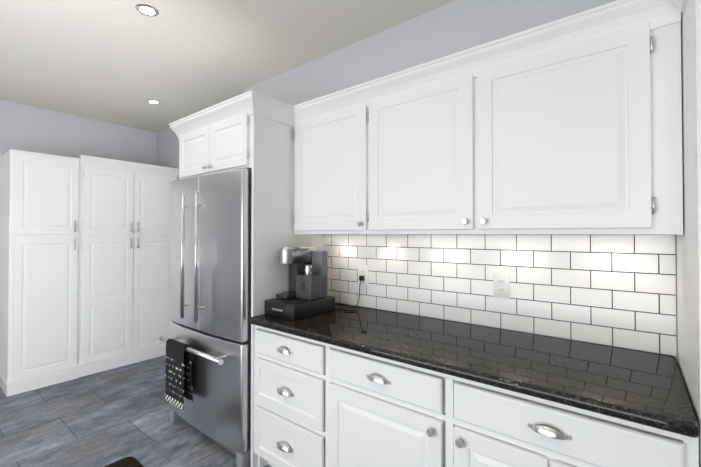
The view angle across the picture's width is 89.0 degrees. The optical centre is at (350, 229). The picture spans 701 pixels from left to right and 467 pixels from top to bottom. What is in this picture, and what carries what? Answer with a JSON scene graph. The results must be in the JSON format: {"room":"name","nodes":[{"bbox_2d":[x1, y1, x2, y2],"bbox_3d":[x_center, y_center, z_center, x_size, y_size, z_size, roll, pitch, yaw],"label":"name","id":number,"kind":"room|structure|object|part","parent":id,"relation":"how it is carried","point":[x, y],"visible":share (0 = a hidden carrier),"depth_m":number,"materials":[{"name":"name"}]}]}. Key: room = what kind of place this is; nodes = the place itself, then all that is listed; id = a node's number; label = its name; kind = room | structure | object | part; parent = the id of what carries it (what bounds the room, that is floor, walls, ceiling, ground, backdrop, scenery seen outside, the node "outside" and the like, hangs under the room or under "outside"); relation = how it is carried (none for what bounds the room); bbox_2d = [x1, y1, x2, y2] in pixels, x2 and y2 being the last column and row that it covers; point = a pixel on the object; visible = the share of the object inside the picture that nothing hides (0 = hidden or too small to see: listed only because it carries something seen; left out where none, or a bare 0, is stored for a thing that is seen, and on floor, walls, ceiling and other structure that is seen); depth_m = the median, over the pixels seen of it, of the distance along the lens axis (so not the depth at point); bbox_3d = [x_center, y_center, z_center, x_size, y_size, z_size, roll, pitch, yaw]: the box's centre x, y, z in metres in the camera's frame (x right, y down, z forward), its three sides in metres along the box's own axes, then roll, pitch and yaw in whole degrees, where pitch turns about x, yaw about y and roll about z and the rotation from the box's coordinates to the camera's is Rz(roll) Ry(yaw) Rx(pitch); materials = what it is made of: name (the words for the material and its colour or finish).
{"room":"kitchen","nodes":[
{"label":"kitchen","id":0,"kind":"room"},
{"bbox_2d":[0,100,156,165],"bbox_3d":[-3.726,0.083,3.211,0.100,2.720,3.730,-1,-1,38],"label":"wall","id":1,"kind":"structure","parent":0,"point":[33,129],"depth_m":3.94,"materials":[{"name":"paint"}]},
{"bbox_2d":[0,355,270,466],"bbox_3d":[-0.922,1.446,1.017,7.200,0.060,4.000,-1,-1,38],"label":"floor","id":2,"kind":"structure","parent":0,"point":[104,418],"depth_m":2.58,"materials":[{"name":"stone"}]},
{"bbox_2d":[0,149,178,396],"bbox_3d":[-2.742,0.361,3.858,0.630,2.180,1.484,-1,-1,38],"label":"pantry","id":3,"kind":"object","parent":2,"relation":"on","point":[84,261],"visible":0.94,"depth_m":3.52,"materials":[{"name":"white wood"}]},
{"bbox_2d":[105,457,143,466],"bbox_3d":[-1.204,1.418,1.764,0.870,0.012,0.540,-1,-1,38],"label":"kitchen mat","id":4,"kind":"object","parent":2,"relation":"on","point":[129,462],"visible":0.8,"depth_m":2.16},
{"bbox_2d":[159,168,251,466],"bbox_3d":[-0.836,0.536,2.601,0.924,1.798,0.768,-1,-1,38],"label":"fridge","id":5,"kind":"object","parent":2,"relation":"on","point":[208,371],"visible":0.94,"depth_m":2.26,"materials":[{"name":"grey metal"}]},
{"bbox_2d":[165,338,192,410],"bbox_3d":[-1.153,0.963,2.398,0.250,0.416,0.064,-1,-1,38],"label":"towel","id":6,"kind":"object","parent":5,"relation":"hanging from","point":[178,373],"depth_m":2.37,"materials":[{"name":"black fabric"}]},
{"bbox_2d":[175,104,323,431],"bbox_3d":[-0.744,0.356,2.643,0.905,2.160,0.647,-1,-1,38],"label":"tall cabinet","id":7,"kind":"object","parent":2,"relation":"on","point":[256,138],"depth_m":2.25,"materials":[{"name":"white wood"}]},
{"bbox_3d":[-0.032,-0.747,2.067,2.869,0.114,0.686,-1,-1,38],"label":"crown moulding","id":8,"kind":"part","parent":7,"relation":"part of","materials":[{"name":"white wood"}]},
{"bbox_2d":[251,328,328,466],"bbox_3d":[-0.150,0.993,2.170,0.601,0.874,0.637,-1,-1,38],"label":"base cabinet","id":9,"kind":"object","parent":2,"relation":"on","point":[291,375],"depth_m":1.91,"materials":[{"name":"white wood"}]},
{"bbox_2d":[329,348,452,466],"bbox_3d":[0.320,0.988,1.798,0.658,0.874,0.637,-1,-1,38],"label":"base cabinet","id":10,"kind":"object","parent":2,"relation":"on","point":[382,413],"depth_m":1.53,"materials":[{"name":"white wood"}]},
{"bbox_2d":[453,380,700,466],"bbox_3d":[0.831,0.983,1.393,0.706,0.874,0.637,-1,-1,38],"label":"base cabinet","id":11,"kind":"object","parent":2,"relation":"on","point":[492,428],"depth_m":1.16,"materials":[{"name":"white wood"}]},
{"bbox_2d":[248,303,700,443],"bbox_3d":[0.350,0.530,1.757,1.905,0.038,0.672,-1,-1,38],"label":"countertop","id":12,"kind":"structure","parent":11,"relation":"on","point":[641,389],"depth_m":1.38,"materials":[{"name":"black stone"}]},
{"bbox_2d":[265,246,334,319],"bbox_3d":[-0.314,0.312,2.220,0.261,0.406,0.370,-1,-1,38],"label":"coffee maker","id":13,"kind":"object","parent":12,"relation":"on","point":[305,295],"visible":1,"depth_m":2.20,"materials":[{"name":"black plastic"}]},
{"bbox_3d":[-0.314,0.470,2.218,0.261,0.090,0.370,-1,-1,38],"label":"drawer","id":14,"kind":"part","parent":13,"relation":"part of","materials":[{"name":"black plastic"}]},
{"bbox_2d":[673,0,700,423],"bbox_3d":[1.405,0.335,0.946,0.750,2.160,0.637,-1,-1,38],"label":"wall","id":15,"kind":"structure","parent":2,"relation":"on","point":[688,249],"depth_m":1.08,"materials":[{"name":"white paint"}]},
{"bbox_2d":[0,0,455,132],"bbox_3d":[-0.922,-1.334,1.051,7.200,0.060,4.000,-1,-1,38],"label":"ceiling","id":16,"kind":"structure","parent":0,"point":[120,62],"depth_m":2.51,"materials":[{"name":"paint"}]},
{"bbox_2d":[136,4,158,16],"bbox_3d":[-1.197,-1.287,2.103,0.120,0.006,0.120,-1,-1,38],"label":"recessed light","id":17,"kind":"object","parent":16,"relation":"in","point":[147,10],"visible":1,"depth_m":2.10,"materials":[{"name":"silver metal"}]},
{"bbox_2d":[147,100,159,103],"bbox_3d":[-1.966,-1.269,3.565,0.120,0.006,0.120,-1,-1,38],"label":"recessed light","id":18,"kind":"object","parent":16,"relation":"in","point":[153,101],"visible":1,"depth_m":3.56,"materials":[{"name":"silver metal"}]},
{"bbox_2d":[157,0,677,362],"bbox_3d":[0.227,0.074,2.483,7.200,2.720,0.300,-1,-1,38],"label":"wall","id":19,"kind":"structure","parent":0,"point":[456,26],"depth_m":2.19,"materials":[{"name":"paint"}]},
{"bbox_2d":[293,96,368,235],"bbox_3d":[-0.040,-0.349,2.301,0.630,0.760,0.322,-1,-1,38],"label":"upper cabinet","id":20,"kind":"object","parent":19,"relation":"attached to","point":[331,144],"depth_m":2.15,"materials":[{"name":"white wood"}]},
{"bbox_2d":[324,234,676,355],"bbox_3d":[0.556,0.260,2.021,1.905,0.504,0.008,-1,-1,38],"label":"tile backsplash","id":21,"kind":"structure","parent":19,"relation":"attached to","point":[618,290],"depth_m":1.76,"materials":[{"name":"white tile"}]},
{"bbox_2d":[358,265,367,284],"bbox_3d":[0.085,0.304,2.384,0.082,0.128,0.008,-1,-1,38],"label":"electrical outlet","id":22,"kind":"object","parent":21,"relation":"attached to","point":[362,270],"visible":0.9,"depth_m":2.38,"materials":[{"name":"white plastic"}]},
{"bbox_2d":[335,276,363,309],"bbox_3d":[-0.013,0.412,2.357,0.179,0.206,0.153,-1,-1,38],"label":"power cord","id":23,"kind":"object","parent":22,"relation":"attached to","point":[361,278],"visible":0.94,"depth_m":2.36,"materials":[{"name":"black plastic"}]},
{"bbox_2d":[493,273,509,298],"bbox_3d":[0.776,0.290,1.836,0.082,0.128,0.008,-1,-1,38],"label":"electrical outlet","id":24,"kind":"object","parent":21,"relation":"attached to","point":[501,285],"visible":1,"depth_m":1.83,"materials":[{"name":"white plastic"}]},
{"bbox_2d":[369,4,680,239],"bbox_3d":[0.694,-0.356,1.720,1.307,0.760,0.322,-1,-1,38],"label":"upper cabinet","id":25,"kind":"object","parent":19,"relation":"attached to","point":[587,121],"depth_m":1.45,"materials":[{"name":"white wood"}]}
]}

